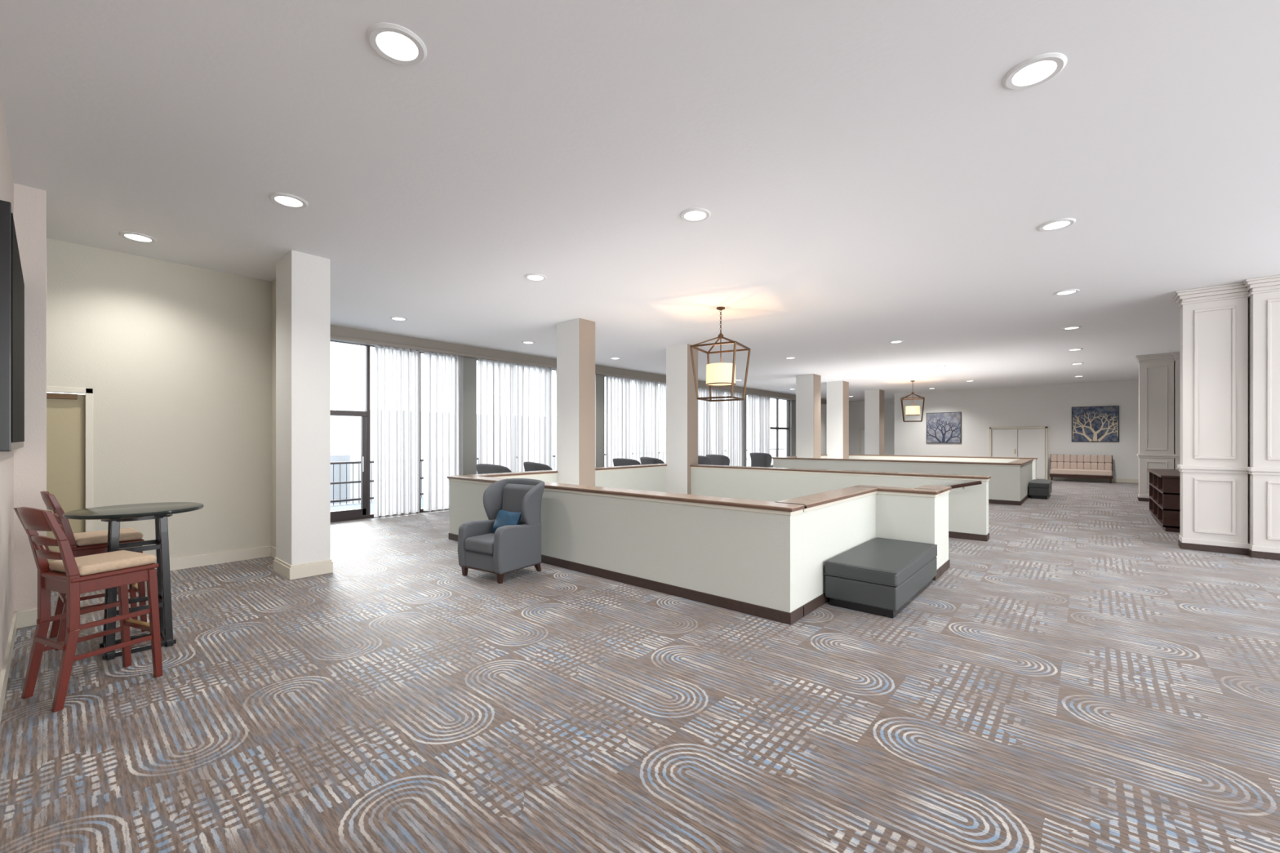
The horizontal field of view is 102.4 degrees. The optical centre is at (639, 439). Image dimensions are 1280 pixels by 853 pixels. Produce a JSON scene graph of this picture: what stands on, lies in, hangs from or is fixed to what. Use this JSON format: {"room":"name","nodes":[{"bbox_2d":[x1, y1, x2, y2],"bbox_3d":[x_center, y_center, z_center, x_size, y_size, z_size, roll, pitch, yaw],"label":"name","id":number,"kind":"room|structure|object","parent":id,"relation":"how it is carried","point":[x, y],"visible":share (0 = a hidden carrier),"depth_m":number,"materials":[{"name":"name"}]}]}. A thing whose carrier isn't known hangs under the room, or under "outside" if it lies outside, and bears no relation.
{"room":"hotel lobby","nodes":[
{"label":"hotel lobby","id":0,"kind":"room"},
{"bbox_2d":[0,88,13,675],"bbox_3d":[-1.920,-0.280,1.328,9.040,3.760,0.120,0,0,41],"label":"wall","id":1,"kind":"structure","parent":0,"point":[6,183],"depth_m":3.52,"materials":[{"name":"beige"}]},
{"bbox_2d":[0,612,17,723],"bbox_3d":[-1.871,1.530,1.377,9.030,0.140,0.017,0,0,41],"label":"baseboard","id":2,"kind":"structure","parent":1,"relation":"attached to","point":[9,651],"depth_m":3.45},
{"bbox_2d":[0,200,24,451],"bbox_3d":[-4.416,-0.640,3.624,2.180,1.420,0.057,0,0,41],"label":"wall-mounted television","id":3,"kind":"object","parent":1,"relation":"attached to","point":[11,279],"visible":1,"depth_m":2.92,"materials":[{"name":"black paint"}]},
{"bbox_2d":[46,238,86,387],"bbox_3d":[-6.526,-1.340,5.435,0.120,1.640,0.920,0,0,41],"label":"wall","id":4,"kind":"structure","parent":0,"point":[66,262],"depth_m":5.63,"materials":[{"name":"paint"}]},
{"bbox_2d":[86,245,271,559],"bbox_3d":[-5.639,-0.280,6.452,0.120,3.760,1.780,0,0,41],"label":"wall","id":5,"kind":"structure","parent":0,"point":[179,356],"depth_m":6.37,"materials":[{"name":"beige"}]},
{"bbox_2d":[46,394,84,563],"bbox_3d":[-6.541,0.545,5.448,0.040,2.090,0.900,0,0,41],"label":"door","id":6,"kind":"structure","parent":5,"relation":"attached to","point":[65,418],"depth_m":5.67,"materials":[{"name":"wood"}]},
{"bbox_2d":[46,392,77,399],"bbox_3d":[-6.365,-0.470,5.580,0.050,0.060,0.350,0,0,41],"label":"door closer","id":7,"kind":"structure","parent":6,"relation":"attached to","point":[49,395],"depth_m":5.61,"materials":[{"name":"wood"}]},
{"bbox_2d":[46,386,93,393],"bbox_3d":[-6.501,-0.540,5.413,0.085,0.060,1.020,0,0,41],"label":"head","id":8,"kind":"object","parent":5,"relation":"attached to","point":[49,388],"visible":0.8,"depth_m":5.63},
{"bbox_2d":[84,387,93,532],"bbox_3d":[-6.186,0.515,5.775,0.085,2.170,0.060,0,0,41],"label":"door frame","id":9,"kind":"structure","parent":5,"relation":"attached to","point":[88,397],"depth_m":5.74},
{"bbox_2d":[154,546,271,570],"bbox_3d":[-5.580,1.530,6.415,0.018,0.140,1.660,0,0,41],"label":"baseboard","id":10,"kind":"structure","parent":5,"relation":"attached to","point":[191,562],"depth_m":6.60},
{"bbox_2d":[271,279,275,547],"bbox_3d":[-5.622,-0.280,7.658,3.660,3.760,0.160,0,0,41],"label":"wall return","id":11,"kind":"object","parent":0,"point":[273,283],"depth_m":6.99,"materials":[{"name":"paint"}]},
{"bbox_2d":[462,356,476,475],"bbox_3d":[-4.083,-0.180,12.081,0.270,3.560,0.390,0,0,41],"label":"pier","id":12,"kind":"object","parent":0,"point":[469,365],"depth_m":12.00,"materials":[{"name":"paint"}]},
{"bbox_2d":[578,318,595,486],"bbox_3d":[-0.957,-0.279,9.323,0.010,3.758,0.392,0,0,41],"label":"column","id":13,"kind":"structure","parent":0,"point":[586,327],"depth_m":9.29,"materials":[{"name":"beige"}]},
{"bbox_2d":[595,374,604,467],"bbox_3d":[-1.281,-0.180,15.296,0.270,3.560,0.380,0,0,41],"label":"pier","id":14,"kind":"object","parent":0,"point":[600,380],"depth_m":15.22,"materials":[{"name":"paint"}]},
{"bbox_2d":[0,0,1279,401],"bbox_3d":[7.577,-2.210,11.967,18.300,0.100,34.000,0,0,41],"label":"ceiling","id":15,"kind":"structure","parent":0,"point":[868,174],"depth_m":3.97,"materials":[{"name":"white paint"}]},
{"bbox_2d":[118,231,157,243],"bbox_3d":[-5.360,-2.155,5.493,0.300,0.019,0.300,0,0,41],"label":"recessed light","id":16,"kind":"object","parent":15,"relation":"in","point":[133,236],"visible":1,"depth_m":5.48,"materials":[{"name":"white"}]},
{"bbox_2d":[268,192,308,208],"bbox_3d":[-3.176,-2.155,4.651,0.300,0.019,0.300,0,0,41],"label":"recessed light","id":17,"kind":"object","parent":15,"relation":"in","point":[287,200],"visible":1,"depth_m":4.64,"materials":[{"name":"white"}]},
{"bbox_2d":[366,22,426,65],"bbox_3d":[-1.327,-2.155,2.815,0.300,0.019,0.300,0,0,41],"label":"recessed light","id":18,"kind":"object","parent":15,"relation":"in","point":[396,43],"visible":1,"depth_m":2.80,"materials":[{"name":"white"}]},
{"bbox_2d":[680,207,711,222],"bbox_3d":[0.532,-2.155,4.948,0.300,0.019,0.300,0,0,41],"label":"recessed light","id":19,"kind":"object","parent":15,"relation":"in","point":[696,214],"visible":1,"depth_m":4.93,"materials":[{"name":"white"}]},
{"bbox_2d":[689,306,750,401],"bbox_3d":[1.326,-1.403,8.448,0.778,1.513,0.778,0,0,29],"label":"lantern pendant light","id":20,"kind":"object","parent":15,"relation":"hanging from","point":[721,374],"visible":1,"depth_m":8.30,"materials":[{"name":"brown metal"}]},
{"bbox_2d":[900,380,924,422],"bbox_3d":[10.102,-1.403,19.051,0.778,1.513,0.778,0,0,29],"label":"lantern pendant light","id":21,"kind":"object","parent":15,"relation":"hanging from","point":[909,410],"visible":1,"depth_m":18.90,"materials":[{"name":"brown metal"}]},
{"bbox_2d":[1002,52,1066,89],"bbox_3d":[2.316,-2.155,3.022,0.300,0.019,0.300,0,0,41],"label":"recessed light","id":22,"kind":"object","parent":15,"relation":"in","point":[1036,70],"visible":1,"depth_m":3.01,"materials":[{"name":"white"}]},
{"bbox_2d":[1037,217,1075,231],"bbox_3d":[4.188,-2.155,5.171,0.300,0.019,0.300,0,0,41],"label":"recessed light","id":23,"kind":"object","parent":15,"relation":"in","point":[1059,224],"visible":1,"depth_m":5.15,"materials":[{"name":"white"}]},
{"bbox_2d":[0,479,1279,852],"bbox_3d":[7.615,1.600,11.934,18.200,0.001,34.000,0,0,41],"label":"floor","id":24,"kind":"structure","parent":0,"point":[1076,678],"depth_m":2.99,"materials":[{"name":"carpet"}]},
{"bbox_2d":[13,608,37,628],"bbox_3d":[-5.470,1.530,4.568,0.630,0.140,0.300,0,0,41],"label":"plinth","id":25,"kind":"object","parent":24,"relation":"on","point":[28,618],"visible":0.13,"depth_m":4.38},
{"bbox_2d":[13,182,46,612],"bbox_3d":[-5.477,-0.280,4.560,0.590,3.760,0.280,0,0,41],"label":"wall","id":26,"kind":"structure","parent":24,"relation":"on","point":[29,202],"depth_m":4.41,"materials":[{"name":"beige"}]},
{"bbox_2d":[13,506,162,712],"bbox_3d":[-3.536,1.002,3.299,0.431,1.197,0.573,0,0,23],"label":"bar stool","id":27,"kind":"object","parent":24,"relation":"on","point":[70,575],"visible":1,"depth_m":3.21,"materials":[{"name":"brown wood"}]},
{"bbox_2d":[48,550,156,576],"bbox_3d":[-3.508,0.805,3.365,0.420,0.060,0.385,0,0,23],"label":"seat cushion","id":28,"kind":"object","parent":27,"relation":"on","point":[105,564],"depth_m":3.29,"materials":[{"name":"beige fabric"}]},
{"bbox_2d":[40,490,146,650],"bbox_3d":[-4.456,1.002,4.197,0.431,1.197,0.573,0,0,37],"label":"bar stool","id":29,"kind":"object","parent":24,"relation":"on","point":[83,544],"visible":0.51,"depth_m":4.09,"materials":[{"name":"brown wood"}]},
{"bbox_2d":[73,528,142,546],"bbox_3d":[-4.413,0.805,4.253,0.420,0.060,0.385,0,0,37],"label":"seat cushion","id":30,"kind":"object","parent":29,"relation":"on","point":[99,538],"depth_m":4.17,"materials":[{"name":"beige fabric"}]},
{"bbox_2d":[62,502,204,660],"bbox_3d":[-3.896,1.067,3.992,0.780,1.066,0.780,0,0,41],"label":"pub table","id":31,"kind":"object","parent":24,"relation":"on","point":[113,514],"visible":0.9,"depth_m":3.96,"materials":[{"name":"metal"}]},
{"bbox_2d":[275,249,330,565],"bbox_3d":[-4.074,-0.280,6.216,0.610,3.760,0.400,0,0,41],"label":"column","id":32,"kind":"structure","parent":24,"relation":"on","point":[303,280],"depth_m":6.03,"materials":[{"name":"white paint"}]},
{"bbox_2d":[273,560,333,580],"bbox_3d":[-4.074,1.535,6.216,0.654,0.130,0.444,0,0,41],"label":"plinth","id":33,"kind":"object","parent":24,"relation":"on","point":[289,573],"visible":0.72,"depth_m":6.00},
{"bbox_2d":[274,557,331,568],"bbox_3d":[-4.074,1.455,6.216,0.634,0.030,0.424,0,0,41],"label":"baseboard","id":34,"kind":"structure","parent":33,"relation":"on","point":[275,558],"depth_m":6.01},
{"bbox_2d":[330,508,448,522],"bbox_3d":[-5.415,1.565,10.575,0.100,0.070,3.630,0,0,41],"label":"sill","id":35,"kind":"structure","parent":24,"relation":"on","point":[421,510],"depth_m":10.28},
{"bbox_2d":[330,508,366,518],"bbox_3d":[-5.872,1.465,10.051,0.080,0.130,0.960,0,0,41],"label":"rail","id":36,"kind":"object","parent":35,"relation":"on","point":[357,512],"visible":0.64,"depth_m":10.13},
{"bbox_2d":[360,416,365,513],"bbox_3d":[-5.583,0.535,10.383,0.080,1.990,0.070,0,0,41],"label":"stile","id":37,"kind":"object","parent":35,"relation":"attached to","point":[362,418],"visible":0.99,"depth_m":10.36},
{"bbox_2d":[475,463,511,474],"bbox_3d":[-2.866,1.047,10.559,0.808,1.106,0.786,0,0,36],"label":"chair","id":38,"kind":"object","parent":24,"relation":"on","point":[482,468],"visible":0.22,"depth_m":10.19,"materials":[{"name":"fabric"}]},
{"bbox_2d":[457,478,545,583],"bbox_3d":[-1.627,1.047,6.144,0.808,1.106,0.786,0,0,33],"label":"chair","id":39,"kind":"object","parent":24,"relation":"on","point":[510,540],"visible":1,"depth_m":6.01,"materials":[{"name":"grey fabric"}]},
{"bbox_2d":[492,509,521,533],"bbox_3d":[-1.617,0.987,6.131,0.440,0.300,0.070,0,-22,41],"label":"lumbar pillow","id":40,"kind":"object","parent":39,"relation":"on","point":[504,517],"depth_m":6.09,"materials":[{"name":"fabric"}]},
{"bbox_2d":[523,462,552,471],"bbox_3d":[-2.115,1.047,11.430,0.786,1.106,0.808,0,0,-39],"label":"chair","id":41,"kind":"object","parent":24,"relation":"on","point":[528,466],"visible":0.17,"depth_m":11.04,"materials":[{"name":"fabric"}]},
{"bbox_2d":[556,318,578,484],"bbox_3d":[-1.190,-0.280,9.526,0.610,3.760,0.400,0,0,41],"label":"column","id":42,"kind":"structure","parent":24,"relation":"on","point":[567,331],"depth_m":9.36,"materials":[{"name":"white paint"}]},
{"bbox_2d":[507,467,666,492],"bbox_3d":[-1.093,1.127,10.284,0.240,0.945,5.168,0,0,41],"label":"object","id":43,"kind":"object","parent":24,"relation":"on","point":[654,479],"visible":0.07,"depth_m":11.14,"materials":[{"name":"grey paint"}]},
{"bbox_2d":[466,463,666,478],"bbox_3d":[-1.093,0.624,10.284,0.300,0.072,5.228,0,0,41],"label":"bead","id":44,"kind":"object","parent":43,"relation":"on","point":[553,473],"depth_m":9.42},
{"bbox_2d":[612,457,640,466],"bbox_3d":[-0.240,1.047,13.576,0.808,1.106,0.786,0,0,41],"label":"chair","id":45,"kind":"object","parent":24,"relation":"on","point":[616,461],"visible":0.16,"depth_m":13.22,"materials":[{"name":"fabric"}]},
{"bbox_2d":[640,457,664,464],"bbox_3d":[0.479,1.047,14.409,0.786,1.106,0.808,0,0,-34],"label":"chair","id":46,"kind":"object","parent":24,"relation":"on","point":[644,460],"visible":0.16,"depth_m":14.04,"materials":[{"name":"fabric"}]},
{"bbox_2d":[666,343,687,493],"bbox_3d":[0.979,-0.280,12.014,0.610,3.760,0.420,0,0,41],"label":"shaft","id":47,"kind":"object","parent":24,"relation":"on","point":[677,355],"visible":0.46,"depth_m":11.86,"materials":[{"name":"white paint"}]},
{"bbox_2d":[706,454,729,466],"bbox_3d":[2.649,1.047,16.894,0.786,1.106,0.808,0,0,-44],"label":"chair","id":48,"kind":"object","parent":24,"relation":"on","point":[715,460],"visible":0.27,"depth_m":16.53,"materials":[{"name":"fabric"}]},
{"bbox_2d":[750,453,773,467],"bbox_3d":[4.556,1.047,19.079,0.808,1.106,0.786,0,0,41],"label":"chair","id":49,"kind":"object","parent":24,"relation":"on","point":[757,460],"visible":0.45,"depth_m":18.75,"materials":[{"name":"fabric"}]},
{"bbox_2d":[795,373,813,457],"bbox_3d":[5.709,-0.280,17.442,0.610,3.760,0.600,0,0,41],"label":"shaft","id":50,"kind":"object","parent":24,"relation":"on","point":[804,383],"visible":0.56,"depth_m":17.20,"materials":[{"name":"white paint"}]},
{"bbox_2d":[826,381,843,458],"bbox_3d":[7.483,-0.280,19.477,0.610,3.760,0.600,0,0,41],"label":"shaft","id":51,"kind":"object","parent":24,"relation":"on","point":[834,388],"visible":0.56,"depth_m":19.23,"materials":[{"name":"white paint"}]},
{"bbox_2d":[802,493,875,605],"bbox_3d":[2.067,1.127,5.515,0.250,0.945,2.129,0,0,41],"label":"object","id":52,"kind":"object","parent":24,"relation":"on","point":[830,531],"visible":0.43,"depth_m":5.11,"materials":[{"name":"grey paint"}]},
{"bbox_2d":[803,592,829,616],"bbox_3d":[2.067,1.550,5.515,0.274,0.100,2.153,0,0,41],"label":"skirt","id":53,"kind":"object","parent":52,"relation":"attached to","point":[818,602],"visible":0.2,"depth_m":4.82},
{"bbox_2d":[776,486,877,511],"bbox_3d":[2.067,0.624,5.515,0.310,0.072,2.189,0,0,41],"label":"bead","id":54,"kind":"object","parent":52,"relation":"on","point":[874,492],"depth_m":5.30},
{"bbox_2d":[864,389,879,454],"bbox_3d":[10.406,-0.280,22.832,0.610,3.760,0.700,0,0,41],"label":"shaft","id":55,"kind":"object","parent":24,"relation":"on","point":[871,397],"visible":0.56,"depth_m":22.56,"materials":[{"name":"white paint"}]},
{"bbox_2d":[824,537,937,618],"bbox_3d":[2.552,1.387,5.356,0.650,0.425,1.630,0,0,41],"label":"upholstered bench","id":56,"kind":"object","parent":24,"relation":"on","point":[879,576],"visible":1,"depth_m":4.86,"materials":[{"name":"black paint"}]},
{"bbox_2d":[824,537,937,586],"bbox_3d":[2.552,1.244,5.356,0.650,0.137,1.630,0,0,41],"label":"cushion","id":57,"kind":"object","parent":56,"relation":"on","point":[877,562],"depth_m":4.95,"materials":[{"name":"leather"}]},
{"bbox_2d":[875,493,938,568],"bbox_3d":[3.076,1.127,6.194,0.880,0.945,0.219,0,0,41],"label":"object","id":58,"kind":"object","parent":24,"relation":"on","point":[900,517],"visible":0.5,"depth_m":6.00,"materials":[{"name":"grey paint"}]},
{"bbox_2d":[876,491,940,497],"bbox_3d":[3.076,0.642,6.194,0.904,0.035,0.243,0,0,41],"label":"bead jut","id":59,"kind":"object","parent":58,"relation":"on","point":[877,492],"visible":0.41,"depth_m":5.99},
{"bbox_2d":[853,484,942,494],"bbox_3d":[3.076,0.607,6.194,0.940,0.037,0.279,0,0,41],"label":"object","id":60,"kind":"object","parent":59,"relation":"on","point":[878,490],"depth_m":6.02,"materials":[{"name":"brown wood"}]},
{"bbox_2d":[938,493,948,568],"bbox_3d":[3.570,1.127,6.274,0.240,0.945,0.549,0,0,41],"label":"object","id":61,"kind":"object","parent":24,"relation":"on","point":[944,499],"visible":0.36,"depth_m":6.17,"materials":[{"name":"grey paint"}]},
{"bbox_2d":[915,484,951,495],"bbox_3d":[3.570,0.624,6.274,0.300,0.072,0.609,0,0,41],"label":"bead","id":62,"kind":"object","parent":61,"relation":"on","point":[947,491],"depth_m":6.23},
{"bbox_2d":[1021,462,1032,499],"bbox_3d":[10.353,1.127,13.959,0.250,0.945,3.349,0,0,41],"label":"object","id":63,"kind":"object","parent":24,"relation":"on","point":[1026,469],"visible":0.29,"depth_m":13.54,"materials":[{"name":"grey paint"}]},
{"bbox_2d":[1028,479,1052,499],"bbox_3d":[11.170,1.387,14.340,0.440,0.425,1.500,0,0,41],"label":"upholstered bench","id":64,"kind":"object","parent":24,"relation":"on","point":[1037,489],"visible":1,"depth_m":13.82,"materials":[{"name":"black paint"}]},
{"bbox_2d":[1028,479,1052,488],"bbox_3d":[11.170,1.244,14.340,0.440,0.137,1.500,0,0,41],"label":"cushion","id":65,"kind":"object","parent":64,"relation":"on","point":[1035,483],"depth_m":13.86,"materials":[{"name":"leather"}]},
{"bbox_2d":[1049,454,1113,483],"bbox_3d":[16.597,1.100,19.381,1.800,1.000,0.690,0,0,41],"label":"settee","id":66,"kind":"object","parent":24,"relation":"on","point":[1085,466],"visible":0.98,"depth_m":19.33,"materials":[{"name":"beige fabric"}]},
{"bbox_2d":[1134,352,1174,502],"bbox_3d":[13.221,-0.280,13.177,0.770,3.760,0.390,0,0,41],"label":"column","id":67,"kind":"structure","parent":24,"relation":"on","point":[1156,371],"depth_m":13.11,"materials":[{"name":"grey paint"}]},
{"bbox_2d":[1146,468,1180,532],"bbox_3d":[10.177,1.115,9.768,0.610,0.970,2.760,0,0,41],"label":"bookcase","id":68,"kind":"object","parent":24,"relation":"on","point":[1164,484],"visible":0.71,"depth_m":8.92,"materials":[{"name":"brown wood"}]},
{"bbox_2d":[1173,282,1249,555],"bbox_3d":[8.225,-0.280,7.383,0.770,3.760,0.390,0,0,41],"label":"column","id":69,"kind":"structure","parent":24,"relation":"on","point":[1213,466],"depth_m":7.29,"materials":[{"name":"grey paint"}]},
{"bbox_2d":[687,343,697,494],"bbox_3d":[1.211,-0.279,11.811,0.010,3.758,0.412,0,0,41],"label":"column","id":70,"kind":"structure","parent":0,"point":[692,402],"depth_m":11.78,"materials":[{"name":"beige"}]},
{"bbox_2d":[447,464,991,625],"bbox_3d":[1.264,1.094,8.223,6.560,1.012,5.720,0,0,41],"label":"wall","id":71,"kind":"structure","parent":0,"point":[728,544],"depth_m":5.63,"materials":[{"name":"grey paint"}]},
{"bbox_2d":[742,394,746,466],"bbox_3d":[4.277,-0.180,21.674,0.270,3.560,0.400,0,0,41],"label":"pier","id":72,"kind":"object","parent":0,"point":[744,402],"depth_m":21.62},
{"bbox_2d":[786,400,795,456],"bbox_3d":[7.430,-0.180,25.293,0.270,3.560,0.500,0,0,41],"label":"pier","id":73,"kind":"object","parent":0,"point":[792,403],"depth_m":25.15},
{"bbox_2d":[813,373,821,457],"bbox_3d":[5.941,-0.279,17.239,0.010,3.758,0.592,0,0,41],"label":"column","id":74,"kind":"structure","parent":0,"point":[817,379],"depth_m":17.25,"materials":[{"name":"beige"}]},
{"bbox_2d":[821,404,825,454],"bbox_3d":[8.843,-0.180,26.914,0.270,3.560,3.800,0,0,41],"label":"wall","id":75,"kind":"structure","parent":0,"point":[823,406],"depth_m":28.02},
{"bbox_2d":[330,334,826,515],"bbox_3d":[1.682,-0.215,18.537,0.340,3.490,25.840,0,0,41],"label":"window trim","id":76,"kind":"structure","parent":75,"relation":"in","point":[335,338],"depth_m":11.14,"materials":[{"name":"paint"}]},
{"bbox_2d":[330,409,367,416],"bbox_3d":[-5.872,-0.510,10.051,0.120,0.100,0.970,0,0,41],"label":"transom","id":77,"kind":"object","parent":76,"relation":"attached to","point":[346,413],"visible":0.56,"depth_m":10.13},
{"bbox_2d":[373,344,419,517],"bbox_3d":[-5.061,-0.165,10.706,0.162,3.470,0.935,0,0,41],"label":"sheer curtain","id":78,"kind":"object","parent":76,"relation":"hanging from","point":[397,370],"visible":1,"depth_m":10.68,"materials":[{"name":"fabric"}]},
{"bbox_2d":[423,351,462,511],"bbox_3d":[-4.382,-0.165,11.486,0.163,3.470,0.865,0,0,41],"label":"sheer curtain","id":79,"kind":"object","parent":76,"relation":"hanging from","point":[442,373],"visible":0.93,"depth_m":11.45,"materials":[{"name":"fabric"}]},
{"bbox_2d":[477,358,516,472],"bbox_3d":[-3.477,-0.165,12.526,0.162,3.470,1.046,0,0,41],"label":"sheer curtain","id":80,"kind":"object","parent":76,"relation":"hanging from","point":[497,404],"visible":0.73,"depth_m":12.49,"materials":[{"name":"fabric"}]},
{"bbox_2d":[516,364,552,471],"bbox_3d":[-2.708,-0.165,13.406,0.162,3.470,1.100,0,0,41],"label":"sheer curtain","id":81,"kind":"object","parent":76,"relation":"hanging from","point":[534,384],"visible":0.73,"depth_m":13.35,"materials":[{"name":"fabric"}]},
{"bbox_2d":[555,368,595,469],"bbox_3d":[-1.788,-0.165,14.463,0.163,3.470,1.581,0,0,41],"label":"sheer curtain","id":82,"kind":"object","parent":76,"relation":"hanging from","point":[556,369],"visible":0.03,"depth_m":13.86,"materials":[{"name":"fabric"}]},
{"bbox_2d":[605,375,632,466],"bbox_3d":[-0.640,-0.165,15.780,0.164,3.470,1.137,0,0,41],"label":"sheer curtain","id":83,"kind":"object","parent":76,"relation":"hanging from","point":[619,441],"visible":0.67,"depth_m":15.80,"materials":[{"name":"fabric"}]},
{"bbox_2d":[632,379,658,463],"bbox_3d":[0.204,-0.165,16.749,0.163,3.470,1.241,0,0,41],"label":"sheer curtain","id":84,"kind":"object","parent":76,"relation":"hanging from","point":[645,393],"visible":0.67,"depth_m":16.62,"materials":[{"name":"fabric"}]},
{"bbox_2d":[659,382,666,463],"bbox_3d":[1.030,-0.165,17.698,0.160,3.470,1.181,0,0,41],"label":"sheer curtain","id":85,"kind":"object","parent":76,"relation":"hanging from","point":[662,385],"visible":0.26,"depth_m":17.39,"materials":[{"name":"fabric"}]},
{"bbox_2d":[697,387,706,456],"bbox_3d":[2.087,-0.165,18.912,0.162,3.470,1.283,0,0,41],"label":"sheer curtain","id":86,"kind":"object","parent":76,"relation":"hanging from","point":[702,393],"visible":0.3,"depth_m":19.11,"materials":[{"name":"fabric"}]},
{"bbox_2d":[706,388,724,455],"bbox_3d":[2.960,-0.165,19.912,0.163,3.470,1.194,0,0,41],"label":"sheer curtain","id":87,"kind":"object","parent":76,"relation":"hanging from","point":[715,410],"visible":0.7,"depth_m":19.85,"materials":[{"name":"fabric"}]},
{"bbox_2d":[726,391,743,466],"bbox_3d":[3.839,-0.165,20.924,0.160,3.470,1.318,0,0,41],"label":"sheer curtain","id":88,"kind":"object","parent":76,"relation":"hanging from","point":[735,445],"visible":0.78,"depth_m":20.94,"materials":[{"name":"fabric"}]},
{"bbox_2d":[746,394,759,466],"bbox_3d":[4.863,-0.165,22.096,0.160,3.470,0.942,0,0,41],"label":"sheer curtain","id":89,"kind":"object","parent":76,"relation":"hanging from","point":[753,407],"visible":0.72,"depth_m":22.00,"materials":[{"name":"fabric"}]},
{"bbox_2d":[759,395,770,454],"bbox_3d":[5.557,-0.165,22.892,0.163,3.470,0.926,0,0,41],"label":"sheer curtain","id":90,"kind":"object","parent":76,"relation":"hanging from","point":[764,402],"visible":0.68,"depth_m":22.88,"materials":[{"name":"fabric"}]},
{"bbox_2d":[330,324,826,403],"bbox_3d":[1.581,-2.060,18.519,0.350,0.200,26.000,0,0,41],"label":"window header","id":91,"kind":"object","parent":75,"relation":"attached to","point":[337,331],"depth_m":12.16,"materials":[{"name":"paint"}]},
{"bbox_2d":[843,381,848,458],"bbox_3d":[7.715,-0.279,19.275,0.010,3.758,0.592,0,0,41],"label":"column","id":92,"kind":"structure","parent":0,"point":[846,384],"depth_m":19.28,"materials":[{"name":"beige"}]},
{"bbox_2d":[848,399,894,454],"bbox_3d":[13.049,-0.280,28.521,4.400,3.760,0.150,0,0,41],"label":"wall","id":93,"kind":"structure","parent":0,"point":[856,408],"depth_m":28.90,"materials":[{"name":"white paint"}]},
{"bbox_2d":[879,389,884,454],"bbox_3d":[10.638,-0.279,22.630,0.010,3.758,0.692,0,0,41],"label":"column","id":94,"kind":"structure","parent":0,"point":[881,392],"depth_m":22.55,"materials":[{"name":"beige"}]},
{"bbox_2d":[894,392,897,455],"bbox_3d":[13.288,-0.280,25.561,0.150,3.760,4.000,0,0,41],"label":"wall","id":95,"kind":"structure","parent":0,"point":[895,393],"depth_m":24.03,"materials":[{"name":"white paint"}]},
{"bbox_2d":[772,453,1037,505],"bbox_3d":[8.439,1.094,16.488,6.520,1.012,5.210,0,0,41],"label":"wall","id":96,"kind":"structure","parent":0,"point":[1005,482],"depth_m":14.10,"materials":[{"name":"grey paint"}]},
{"bbox_2d":[897,379,1138,479],"bbox_3d":[15.642,-0.280,20.956,9.450,3.760,0.150,0,0,41],"label":"wall","id":97,"kind":"structure","parent":0,"point":[1049,406],"depth_m":20.75,"materials":[{"name":"white paint"}]},
{"bbox_2d":[926,412,961,443],"bbox_3d":[13.428,-0.500,22.753,1.350,1.360,0.048,0,0,41],"label":"tree painting","id":98,"kind":"object","parent":97,"relation":"attached to","point":[941,427],"visible":1,"depth_m":22.72,"materials":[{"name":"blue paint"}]},
{"bbox_2d":[991,428,1017,457],"bbox_3d":[15.090,0.585,21.297,0.870,2.010,0.040,0,0,41],"label":"leaf","id":99,"kind":"object","parent":97,"relation":"attached to","point":[1004,442],"visible":0.56,"depth_m":21.28,"materials":[{"name":"wood"}]},
{"bbox_2d":[1017,428,1044,479],"bbox_3d":[15.761,0.585,20.712,0.870,2.010,0.040,0,0,41],"label":"leaf","id":100,"kind":"object","parent":97,"relation":"attached to","point":[1031,442],"visible":0.76,"depth_m":20.63,"materials":[{"name":"wood"}]},
{"bbox_2d":[1044,475,1138,483],"bbox_3d":[15.530,1.530,20.942,9.300,0.140,0.018,0,0,41],"label":"baseboard","id":101,"kind":"structure","parent":97,"relation":"attached to","point":[1114,480],"depth_m":19.44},
{"bbox_2d":[1071,405,1119,441],"bbox_3d":[17.209,-0.570,19.459,1.340,1.340,0.048,0,0,41],"label":"tree painting","id":102,"kind":"object","parent":97,"relation":"attached to","point":[1089,424],"visible":1,"depth_m":19.42,"materials":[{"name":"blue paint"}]},
{"label":"outside","id":103,"kind":"structure","parent":0,"visible":0},
{"bbox_3d":[-45.288,9.700,65.994,125.000,0.200,200.000,0,0,41],"label":"ground","id":104,"kind":"structure","parent":103,"visible":0},
{"bbox_2d":[330,408,555,504],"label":"window","id":105,"kind":"structure","parent":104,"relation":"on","point":[345,431],"depth_m":59.05,"materials":[{"name":"glass"}]},
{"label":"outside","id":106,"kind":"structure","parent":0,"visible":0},
{"bbox_2d":[330,496,423,514],"bbox_3d":[0.186,1.750,19.734,3.350,0.200,30.000,0,0,41],"label":"floor","id":107,"kind":"structure","parent":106,"point":[343,506],"depth_m":12.60,"materials":[{"name":"concrete"}]},
{"bbox_2d":[330,448,785,505],"bbox_3d":[-0.854,1.110,20.634,0.058,1.080,30.009,0,0,41],"label":"balcony railing","id":108,"kind":"object","parent":107,"relation":"on","point":[353,482],"visible":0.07,"depth_m":13.17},
{"bbox_3d":[14.099,-0.280,12.107,0.150,3.760,15.420,0,0,41],"label":"wall","id":109,"kind":"structure","parent":0,"visible":0},
{"bbox_2d":[1171,351,1180,469],"bbox_3d":[13.792,-0.280,12.600,1.110,3.760,0.510,0,0,41],"label":"pilaster","id":110,"kind":"object","parent":109,"relation":"attached to","point":[1176,355],"visible":0.07,"depth_m":12.76,"materials":[{"name":"grey paint"}]},
{"bbox_2d":[1243,275,1279,559],"bbox_3d":[8.765,-0.280,6.800,1.070,3.760,0.560,0,0,41],"label":"column","id":111,"kind":"structure","parent":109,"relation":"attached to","point":[1264,299],"depth_m":6.88,"materials":[{"name":"grey paint"}]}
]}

